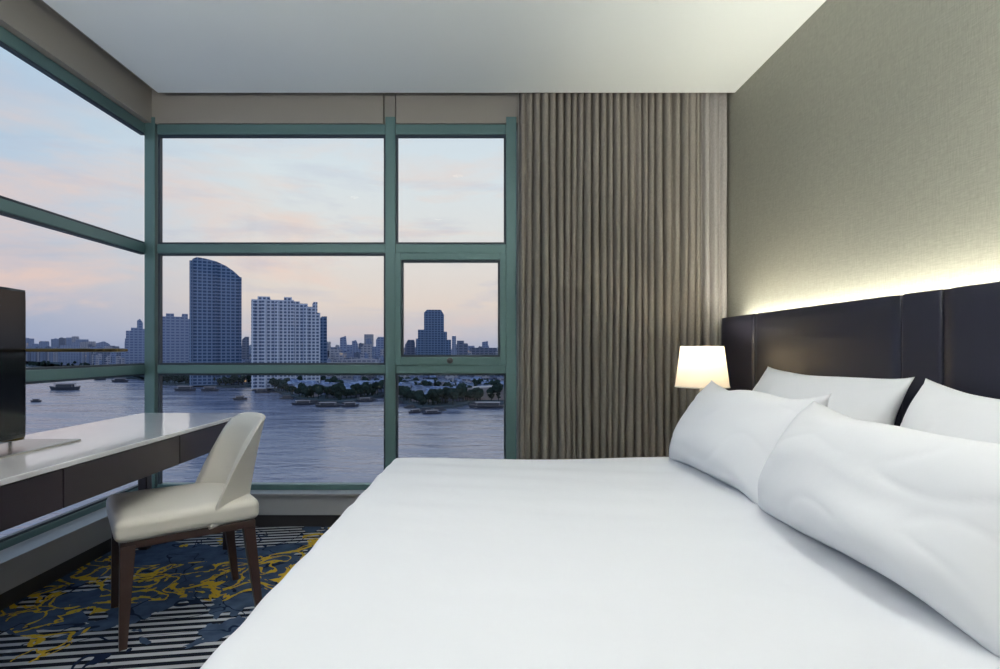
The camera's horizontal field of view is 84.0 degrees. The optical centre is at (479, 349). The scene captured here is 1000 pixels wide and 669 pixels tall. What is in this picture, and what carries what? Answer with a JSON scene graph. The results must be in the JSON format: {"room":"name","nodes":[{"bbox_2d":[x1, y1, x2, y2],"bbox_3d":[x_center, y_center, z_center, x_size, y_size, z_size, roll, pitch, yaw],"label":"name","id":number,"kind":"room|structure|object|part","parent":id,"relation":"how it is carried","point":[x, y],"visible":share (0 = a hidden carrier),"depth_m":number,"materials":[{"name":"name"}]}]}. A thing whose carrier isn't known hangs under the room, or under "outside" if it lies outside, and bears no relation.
{"room":"hotel room","nodes":[
{"label":"hotel room","id":0,"kind":"room"},
{"bbox_2d":[2,348,127,441],"bbox_3d":[-1.675,0.177,2.220,0.500,0.366,0.090,0,0,0],"label":"desk lamp","id":1,"kind":"object","parent":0,"point":[27,349],"depth_m":2.19,"materials":[{"name":"metal"}]},
{"bbox_2d":[41,0,152,88],"bbox_3d":[-0.263,-1.688,0.475,3.975,0.205,6.450,0,0,0],"label":"ceiling trim","id":2,"kind":"structure","parent":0,"point":[41,0],"depth_m":3.00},
{"bbox_2d":[0,0,151,122],"bbox_3d":[-2.160,-1.560,1.925,0.120,0.220,3.250,0,0,0],"label":"wall","id":3,"kind":"structure","parent":2,"relation":"attached to","point":[33,22],"depth_m":2.87,"materials":[{"name":"grey painted wood"}]},
{"bbox_2d":[519,93,700,459],"bbox_3d":[0.907,-0.290,3.485,1.325,2.760,0.090,0,0,0],"label":"curtain","id":4,"kind":"object","parent":2,"relation":"hanging from","point":[610,183],"visible":0.81,"depth_m":3.47,"materials":[{"name":"fabric"}]},
{"bbox_2d":[0,527,329,668],"bbox_3d":[-0.263,1.160,0.475,3.975,0.100,6.450,0,0,0],"label":"floor","id":5,"kind":"structure","parent":0,"point":[186,601],"depth_m":2.38,"materials":[{"name":"carpet"}]},
{"bbox_2d":[0,538,110,610],"bbox_3d":[-2.120,1.073,1.895,0.160,0.075,3.190,0,0,0],"label":"baseboard","id":6,"kind":"structure","parent":5,"relation":"on","point":[27,588],"depth_m":2.64,"materials":[{"name":"grey"}]},
{"bbox_2d":[0,507,110,593],"bbox_3d":[-2.115,0.966,1.890,0.210,0.139,3.180,0,0,0],"label":"window sill","id":7,"kind":"structure","parent":6,"relation":"on","point":[21,562],"depth_m":2.65,"materials":[{"name":"grey"}]},
{"bbox_2d":[0,26,144,550],"bbox_3d":[-2.147,-0.275,1.920,0.065,2.342,3.240,0,0,0],"label":"frame","id":8,"kind":"object","parent":7,"relation":"on","point":[10,207],"visible":0.63,"depth_m":2.87,"materials":[{"name":"teal metal"}]},
{"bbox_2d":[0,40,143,542],"bbox_3d":[-2.152,-0.261,1.950,0.025,2.242,3.180,0,0,0],"label":"gasket","id":9,"kind":"object","parent":8,"relation":"attached to","point":[3,45],"visible":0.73,"depth_m":2.89,"materials":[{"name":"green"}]},
{"bbox_2d":[0,413,239,549],"bbox_3d":[-1.630,0.552,1.940,0.600,1.116,2.480,0,0,0],"label":"desk","id":10,"kind":"object","parent":5,"relation":"on","point":[110,454],"visible":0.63,"depth_m":2.07,"materials":[{"name":"brown wood"}]},
{"bbox_2d":[0,286,80,458],"bbox_3d":[-1.690,0.068,1.610,0.220,0.585,1.180,0,0,0],"label":"television","id":11,"kind":"object","parent":10,"relation":"on","point":[12,301],"visible":1,"depth_m":2.00,"materials":[{"name":"black plastic"}]},
{"bbox_3d":[-1.710,0.050,1.545,0.040,0.550,1.050,0,0,0],"label":"casing","id":12,"kind":"part","parent":11,"relation":"part of","materials":[{"name":"black plastic"}]},
{"bbox_2d":[106,412,264,650],"bbox_3d":[-1.243,0.701,2.389,0.588,0.817,0.500,0,0,-37],"label":"dining chair","id":13,"kind":"object","parent":5,"relation":"on","point":[220,500],"visible":1,"depth_m":2.29,"materials":[{"name":"beige leather"}]},
{"bbox_3d":[-1.270,0.660,2.369,0.520,0.110,0.500,0,0,-37],"label":"seat","id":14,"kind":"part","parent":13,"relation":"part of","materials":[{"name":"beige leather"}]},
{"bbox_3d":[-1.270,0.728,2.369,0.480,0.031,0.450,0,0,-37],"label":"seat rail","id":15,"kind":"part","parent":13,"relation":"part of","materials":[{"name":"beige leather"}]},
{"bbox_3d":[-1.116,0.507,2.484,0.275,0.434,0.494,0,0,-37],"label":"backrest","id":16,"kind":"part","parent":13,"relation":"part of","materials":[{"name":"beige leather"}]},
{"bbox_2d":[200,457,999,668],"bbox_3d":[0.477,0.798,1.625,1.886,0.624,1.909,0,0,0],"label":"bed","id":17,"kind":"object","parent":5,"relation":"on","point":[634,562],"visible":0.84,"depth_m":1.15,"materials":[{"name":"white fabric"}]},
{"bbox_2d":[669,380,831,504],"bbox_3d":[0.981,0.331,2.140,0.433,0.511,0.820,0,0,-2],"label":"pillow","id":18,"kind":"object","parent":17,"relation":"on","point":[723,434],"visible":0.8,"depth_m":1.94,"materials":[{"name":"white fabric"}]},
{"bbox_2d":[752,366,914,424],"bbox_3d":[1.241,0.298,2.150,0.387,0.531,0.880,0,0,0],"label":"pillow","id":19,"kind":"object","parent":17,"relation":"on","point":[876,400],"visible":0.34,"depth_m":1.88,"materials":[{"name":"white fabric"}]},
{"bbox_2d":[758,401,999,656],"bbox_3d":[0.968,0.352,1.300,0.465,0.515,0.940,0,0,1],"label":"pillow","id":20,"kind":"object","parent":17,"relation":"on","point":[920,510],"visible":1,"depth_m":1.10,"materials":[{"name":"white fabric"}]},
{"bbox_2d":[900,379,999,443],"bbox_3d":[1.250,0.304,1.260,0.416,0.536,0.860,0,0,0],"label":"pillow","id":21,"kind":"object","parent":17,"relation":"on","point":[936,408],"visible":0.24,"depth_m":1.46,"materials":[{"name":"white fabric"}]},
{"bbox_3d":[1.208,0.858,2.915,0.435,0.505,0.510,0,0,0],"label":"nightstand","id":22,"kind":"object","parent":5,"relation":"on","visible":0},
{"bbox_2d":[674,346,729,390],"bbox_3d":[1.180,0.292,2.950,0.276,0.624,0.276,0,0,0],"label":"table lamp","id":23,"kind":"object","parent":22,"relation":"on","point":[697,365],"visible":0.52,"depth_m":2.85,"materials":[{"name":"white fabric"}]},
{"bbox_3d":[1.180,0.195,2.950,0.276,0.006,0.276,0,0,0],"label":"shade trim","id":24,"kind":"part","parent":23,"relation":"part of","materials":[{"name":"white fabric"}]},
{"bbox_2d":[43,0,825,92],"bbox_3d":[-0.207,-1.630,0.415,3.565,0.080,6.030,0,0,0],"label":"ceiling","id":25,"kind":"structure","parent":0,"point":[173,46],"depth_m":2.87,"materials":[{"name":"white paint"}]},
{"bbox_2d":[517,93,700,458],"bbox_3d":[0.909,-0.280,3.625,1.332,2.780,0.150,0,0,0],"label":"wall","id":26,"kind":"structure","parent":0,"point":[518,93],"depth_m":3.55,"materials":[{"name":"grey paint"}]},
{"bbox_2d":[254,515,340,526],"bbox_3d":[-0.928,1.073,3.570,2.343,0.075,0.160,0,0,0],"label":"baseboard","id":27,"kind":"structure","parent":26,"relation":"attached to","point":[260,520],"depth_m":3.49,"materials":[{"name":"grey"}]},
{"bbox_2d":[250,490,364,514],"bbox_3d":[-0.928,0.966,3.565,2.343,0.139,0.210,0,0,0],"label":"trim","id":28,"kind":"structure","parent":26,"relation":"attached to","point":[271,502],"depth_m":3.48,"materials":[{"name":"grey"}]},
{"bbox_2d":[144,117,516,489],"bbox_3d":[-0.956,-0.290,3.586,2.378,2.400,0.088,0,0,0],"label":"frame","id":29,"kind":"object","parent":28,"relation":"on","point":[390,129],"visible":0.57,"depth_m":3.55,"materials":[{"name":"teal metal"}]},
{"bbox_2d":[158,135,505,483],"bbox_3d":[-0.950,-0.253,3.575,2.232,2.258,0.030,0,0,0],"label":"gasket","id":30,"kind":"object","parent":29,"relation":"attached to","point":[160,137],"visible":0.81,"depth_m":3.56,"materials":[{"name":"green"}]},
{"bbox_2d":[152,89,517,125],"bbox_3d":[-0.979,-1.560,3.610,2.443,0.220,0.120,0,0,0],"label":"roller blind","id":31,"kind":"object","parent":26,"relation":"attached to","point":[167,108],"depth_m":3.55,"materials":[{"name":"beige fabric"}]},
{"bbox_2d":[395,253,505,364],"bbox_3d":[-0.187,-0.262,3.565,0.707,0.716,0.050,0,0,0],"label":"window","id":32,"kind":"structure","parent":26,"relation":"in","point":[399,360],"depth_m":3.54,"materials":[{"name":"teal"}]},
{"bbox_2d":[447,357,452,363],"bbox_3d":[-0.192,0.067,3.534,0.040,0.040,0.012,0,0,0],"label":"latch","id":33,"kind":"object","parent":32,"relation":"attached to","point":[449,360],"visible":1,"depth_m":3.53,"materials":[{"name":"grey paint"}]},
{"bbox_2d":[701,93,726,345],"bbox_3d":[1.476,-0.275,3.500,0.165,2.730,0.052,0,0,0],"label":"sheer curtain","id":34,"kind":"object","parent":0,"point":[713,105],"visible":0.59,"depth_m":3.49,"materials":[{"name":"white fabric"}]},
{"bbox_2d":[727,0,999,316],"bbox_3d":[1.650,-0.280,0.550,0.150,2.780,6.300,0,0,0],"label":"wall","id":35,"kind":"structure","parent":0,"point":[863,154],"depth_m":2.26,"materials":[{"name":"paint"}]},
{"bbox_2d":[721,281,999,425],"bbox_3d":[1.495,0.450,1.525,0.130,1.280,3.550,0,0,0],"label":"headboard","id":36,"kind":"object","parent":35,"relation":"attached to","point":[950,338],"visible":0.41,"depth_m":1.95,"materials":[{"name":"black dark leather"}]},
{"bbox_3d":[1.460,0.335,3.100,0.060,1.050,0.396,0,0,0],"label":"panel","id":37,"kind":"part","parent":36,"relation":"part of","materials":[{"name":"black leather"}]},
{"bbox_3d":[1.460,0.335,2.395,0.060,1.050,1.006,0,0,0],"label":"panel","id":38,"kind":"part","parent":36,"relation":"part of","materials":[{"name":"black leather"}]},
{"bbox_3d":[1.460,0.335,1.805,0.060,1.050,0.166,0,0,0],"label":"panel","id":39,"kind":"part","parent":36,"relation":"part of","materials":[{"name":"black leather"}]},
{"bbox_3d":[1.460,0.335,1.160,0.060,1.050,1.116,0,0,0],"label":"panel","id":40,"kind":"part","parent":36,"relation":"part of","materials":[{"name":"black leather"}]},
{"label":"outside","id":41,"kind":"structure","parent":0,"visible":0},
{"bbox_2d":[0,367,503,537],"bbox_3d":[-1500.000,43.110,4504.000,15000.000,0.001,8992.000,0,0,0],"label":"river","id":42,"kind":"structure","parent":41,"point":[298,443],"depth_m":308.70,"materials":[{"name":"blue liquid"}]},
{"bbox_2d":[30,399,41,401],"bbox_3d":[-368.093,41.760,460.116,8.000,2.700,2.180,0,0,-17],"label":"boat","id":43,"kind":"object","parent":42,"relation":"on","point":[32,400],"visible":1,"depth_m":459.59,"materials":[{"name":"grey paint"}]},
{"bbox_2d":[49,383,80,389],"bbox_3d":[-447.266,39.510,598.151,34.000,7.200,8.940,0,0,0],"label":"boat","id":44,"kind":"object","parent":42,"relation":"on","point":[59,386],"visible":0.97,"depth_m":595.77,"materials":[{"name":"grey paint"}]},
{"bbox_2d":[111,378,128,381],"bbox_3d":[-484.988,40.410,747.689,24.000,5.400,6.340,0,0,0],"label":"boat","id":45,"kind":"object","parent":42,"relation":"on","point":[116,379],"visible":0.91,"depth_m":745.62,"materials":[{"name":"grey paint"}]},
{"bbox_2d":[174,386,195,390],"bbox_3d":[-310.182,40.410,583.562,24.000,5.400,6.340,0,0,0],"label":"boat","id":46,"kind":"object","parent":42,"relation":"on","point":[179,388],"visible":0.98,"depth_m":581.83,"materials":[{"name":"grey paint"}]},
{"bbox_2d":[201,387,218,390],"bbox_3d":[-283.895,40.860,583.562,20.000,4.500,5.300,0,0,0],"label":"boat","id":47,"kind":"object","parent":42,"relation":"on","point":[206,388],"visible":0.96,"depth_m":582.11,"materials":[{"name":"grey paint"}]},
{"bbox_2d":[233,396,246,399],"bbox_3d":[-206.928,41.310,478.521,12.000,3.600,3.220,0,0,-17],"label":"boat","id":48,"kind":"object","parent":42,"relation":"on","point":[238,397],"visible":1,"depth_m":477.78,"materials":[{"name":"grey paint"}]},
{"bbox_2d":[254,388,269,392],"bbox_3d":[-218.558,40.860,556.420,16.000,4.500,4.260,0,0,0],"label":"boat","id":49,"kind":"object","parent":42,"relation":"on","point":[260,390],"visible":0.98,"depth_m":555.32,"materials":[{"name":"grey paint"}]},
{"bbox_2d":[291,400,314,404],"bbox_3d":[-138.736,41.310,435.019,18.000,3.600,4.780,0,0,-11],"label":"boat","id":50,"kind":"object","parent":42,"relation":"on","point":[298,402],"visible":1,"depth_m":433.96,"materials":[{"name":"grey paint"}]},
{"bbox_2d":[315,402,340,406],"bbox_3d":[-114.960,41.310,419.755,20.000,3.600,5.300,0,0,0],"label":"boat","id":51,"kind":"object","parent":42,"relation":"on","point":[323,404],"visible":1,"depth_m":418.36,"materials":[{"name":"grey paint"}]},
{"bbox_2d":[341,402,358,406],"bbox_3d":[-98.321,41.310,419.755,14.000,3.600,3.740,0,0,-23],"label":"boat","id":52,"kind":"object","parent":42,"relation":"on","point":[346,404],"visible":1,"depth_m":418.66,"materials":[{"name":"grey paint"}]},
{"bbox_2d":[357,397,373,401],"bbox_3d":[-95.339,41.310,460.116,14.000,3.600,3.740,0,0,-11],"label":"boat","id":53,"kind":"object","parent":42,"relation":"on","point":[367,398],"visible":1,"depth_m":459.03,"materials":[{"name":"grey paint"}]},
{"bbox_2d":[408,409,421,413],"bbox_3d":[-44.479,41.760,379.779,3.220,2.700,12.000,0,0,44],"label":"boat","id":54,"kind":"object","parent":42,"relation":"on","point":[411,410],"visible":1,"depth_m":378.42,"materials":[{"name":"grey paint"}]},
{"bbox_2d":[422,410,441,413],"bbox_3d":[-32.332,41.760,373.845,14.000,2.700,3.740,0,0,-17],"label":"boat","id":55,"kind":"object","parent":42,"relation":"on","point":[427,411],"visible":1,"depth_m":372.64,"materials":[{"name":"grey paint"}]},
{"bbox_2d":[468,402,503,407],"bbox_3d":[5.946,40.860,412.518,30.000,4.500,7.900,0,0,0],"label":"boat","id":56,"kind":"object","parent":42,"relation":"on","point":[480,404],"visible":0.94,"depth_m":410.47,"materials":[{"name":"grey paint"}]},
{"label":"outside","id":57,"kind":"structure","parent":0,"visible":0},
{"bbox_2d":[26,361,503,408],"bbox_3d":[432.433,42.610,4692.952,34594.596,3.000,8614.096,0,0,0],"label":"riverbank","id":58,"kind":"structure","parent":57,"point":[322,398],"depth_m":480.35,"materials":[{"name":"green plant"}]},
{"bbox_2d":[60,342,79,364],"bbox_3d":[-1114.050,10.046,1508.043,43.477,62.029,20.000,0,0,-36],"label":"apartment block","id":59,"kind":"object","parent":58,"relation":"on","point":[65,357],"visible":0.7,"depth_m":1500.69,"materials":[{"name":"concrete"}]},
{"bbox_2d":[96,341,109,347],"bbox_3d":[-1024.538,8.694,1508.272,31.300,64.732,20.000,0,0,-34],"label":"apartment block","id":60,"kind":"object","parent":58,"relation":"on","point":[103,344],"visible":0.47,"depth_m":1499.22,"materials":[{"name":"grey concrete"}]},
{"bbox_2d":[126,319,143,363],"bbox_3d":[-563.283,-4.819,912.765,31.740,91.759,30.000,0,0,-32],"label":"apartment block","id":61,"kind":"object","parent":58,"relation":"on","point":[134,338],"visible":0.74,"depth_m":898.51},
{"bbox_2d":[163,313,188,362],"bbox_3d":[-447.594,-5.720,813.141,41.672,93.560,30.000,0,0,-29],"label":"apartment block","id":62,"kind":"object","parent":58,"relation":"on","point":[175,329],"visible":0.66,"depth_m":800.52,"materials":[{"name":"concrete"}]},
{"bbox_2d":[189,257,241,385],"bbox_3d":[-315.847,-33.198,663.997,54.996,148.515,37.000,0,0,-25],"label":"tower","id":63,"kind":"structure","parent":58,"relation":"on","point":[215,290],"depth_m":647.97,"materials":[{"name":"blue glass"}]},
{"bbox_2d":[242,337,248,359],"bbox_3d":[-384.162,9.775,909.212,10.456,62.570,20.000,0,0,-23],"label":"apartment block","id":64,"kind":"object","parent":58,"relation":"on","point":[245,341],"visible":0.7,"depth_m":900.05,"materials":[{"name":"blue glass"}]},
{"bbox_2d":[26,334,503,402],"bbox_3d":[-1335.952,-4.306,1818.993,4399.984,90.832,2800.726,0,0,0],"label":"buildings","id":65,"kind":"structure","parent":58,"relation":"on","point":[96,358],"depth_m":890.43},
{"bbox_2d":[28,360,503,404],"bbox_3d":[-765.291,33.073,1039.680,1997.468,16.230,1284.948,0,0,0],"label":"trees","id":66,"kind":"object","parent":58,"relation":"on","point":[338,389],"visible":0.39,"depth_m":477.20,"materials":[{"name":"green plant"}]},
{"bbox_2d":[251,296,319,388],"bbox_3d":[-213.634,-8.063,612.747,70.436,98.245,33.000,0,0,-19],"label":"condominium tower","id":67,"kind":"structure","parent":58,"relation":"on","point":[287,330],"depth_m":598.83,"materials":[{"name":"white concrete"}]},
{"bbox_2d":[320,316,326,362],"bbox_3d":[-195.703,-0.099,689.620,10.608,82.317,20.000,0,0,-16],"label":"apartment block","id":68,"kind":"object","parent":58,"relation":"on","point":[323,320],"visible":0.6,"depth_m":680.39,"materials":[{"name":"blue glass"}]},
{"bbox_2d":[329,349,337,359],"bbox_3d":[-240.120,17.073,909.669,14.111,47.975,20.000,0,0,-15],"label":"apartment block","id":69,"kind":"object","parent":58,"relation":"on","point":[332,352],"visible":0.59,"depth_m":899.61,"materials":[{"name":"grey concrete"}]},
{"bbox_2d":[340,336,351,352],"bbox_3d":[-243.788,7.793,1009.721,21.018,66.533,20.000,0,0,-14],"label":"apartment block","id":70,"kind":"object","parent":58,"relation":"on","point":[343,342],"visible":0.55,"depth_m":999.43,"materials":[{"name":"concrete"}]},
{"bbox_2d":[352,340,357,356],"bbox_3d":[-272.467,9.775,1209.756,12.656,62.570,20.000,0,0,-13],"label":"apartment block","id":71,"kind":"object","parent":58,"relation":"on","point":[354,343],"visible":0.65,"depth_m":1199.67,"materials":[{"name":"concrete"}]},
{"bbox_2d":[332,358,379,379],"bbox_3d":[-158.577,25.811,709.759,59.084,30.497,20.000,0,0,-13],"label":"apartment block","id":72,"kind":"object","parent":58,"relation":"on","point":[365,360],"visible":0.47,"depth_m":699.59,"materials":[{"name":"grey concrete"}]},
{"bbox_2d":[361,344,371,357],"bbox_3d":[-186.058,15.451,909.797,17.476,51.218,20.000,0,0,-12],"label":"apartment block","id":73,"kind":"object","parent":58,"relation":"on","point":[367,348],"visible":0.47,"depth_m":900.27,"materials":[{"name":"grey concrete"}]},
{"bbox_2d":[268,390,477,410],"bbox_3d":[-101.670,41.398,483.321,230.953,2.824,190.207,0,0,0],"label":"pier","id":74,"kind":"structure","parent":58,"relation":"on","point":[283,396],"depth_m":440.04,"materials":[{"name":"grey paint"}]},
{"bbox_2d":[376,337,383,356],"bbox_3d":[-181.953,8.694,1009.842,14.186,64.732,20.000,0,0,-10],"label":"apartment block","id":75,"kind":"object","parent":58,"relation":"on","point":[380,340],"visible":0.55,"depth_m":999.92,"materials":[{"name":"grey concrete"}]},
{"bbox_2d":[405,340,414,354],"bbox_3d":[-121.071,11.802,959.921,16.983,58.515,20.000,0,0,-7],"label":"apartment block","id":76,"kind":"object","parent":58,"relation":"on","point":[410,344],"visible":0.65,"depth_m":950.18,"materials":[{"name":"grey concrete"}]},
{"bbox_2d":[416,310,450,354],"bbox_3d":[-76.515,-12.117,913.387,56.563,106.353,33.000,0,0,-5],"label":"office tower","id":77,"kind":"structure","parent":58,"relation":"on","point":[432,340],"depth_m":899.61,"materials":[{"name":"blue glass"}]},
{"bbox_2d":[452,336,455,354],"bbox_3d":[-56.684,5.451,1209.989,8.639,71.218,20.000,0,0,-3],"label":"apartment block","id":78,"kind":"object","parent":58,"relation":"on","point":[453,337],"visible":0.64,"depth_m":1199.96,"materials":[{"name":"grey concrete"}]},
{"bbox_2d":[457,341,467,354],"bbox_3d":[-27.117,13.379,859.995,16.839,55.362,20.000,0,0,-2],"label":"apartment block","id":79,"kind":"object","parent":58,"relation":"on","point":[462,349],"visible":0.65,"depth_m":850.07,"materials":[{"name":"concrete"}]},
{"bbox_2d":[470,348,496,354],"bbox_3d":[5.739,18.694,910.000,43.783,44.732,20.000,0,0,0],"label":"apartment block","id":80,"kind":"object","parent":58,"relation":"on","point":[475,351],"visible":0.36,"depth_m":900.05,"materials":[{"name":"grey concrete"}]},
{"bbox_2d":[464,385,503,399],"bbox_3d":[4.198,35.492,466.000,37.710,11.137,22.000,0,0,1],"label":"warehouse","id":81,"kind":"structure","parent":58,"relation":"on","point":[485,396],"depth_m":455.01,"materials":[{"name":"grey"}]},
{"bbox_2d":[482,341,487,347],"bbox_3d":[10.901,10.856,1210.000,12.972,60.407,20.000,0,0,1],"label":"apartment block","id":82,"kind":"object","parent":58,"relation":"on","point":[484,344],"visible":0.36,"depth_m":1199.96,"materials":[{"name":"grey concrete"}]}
]}

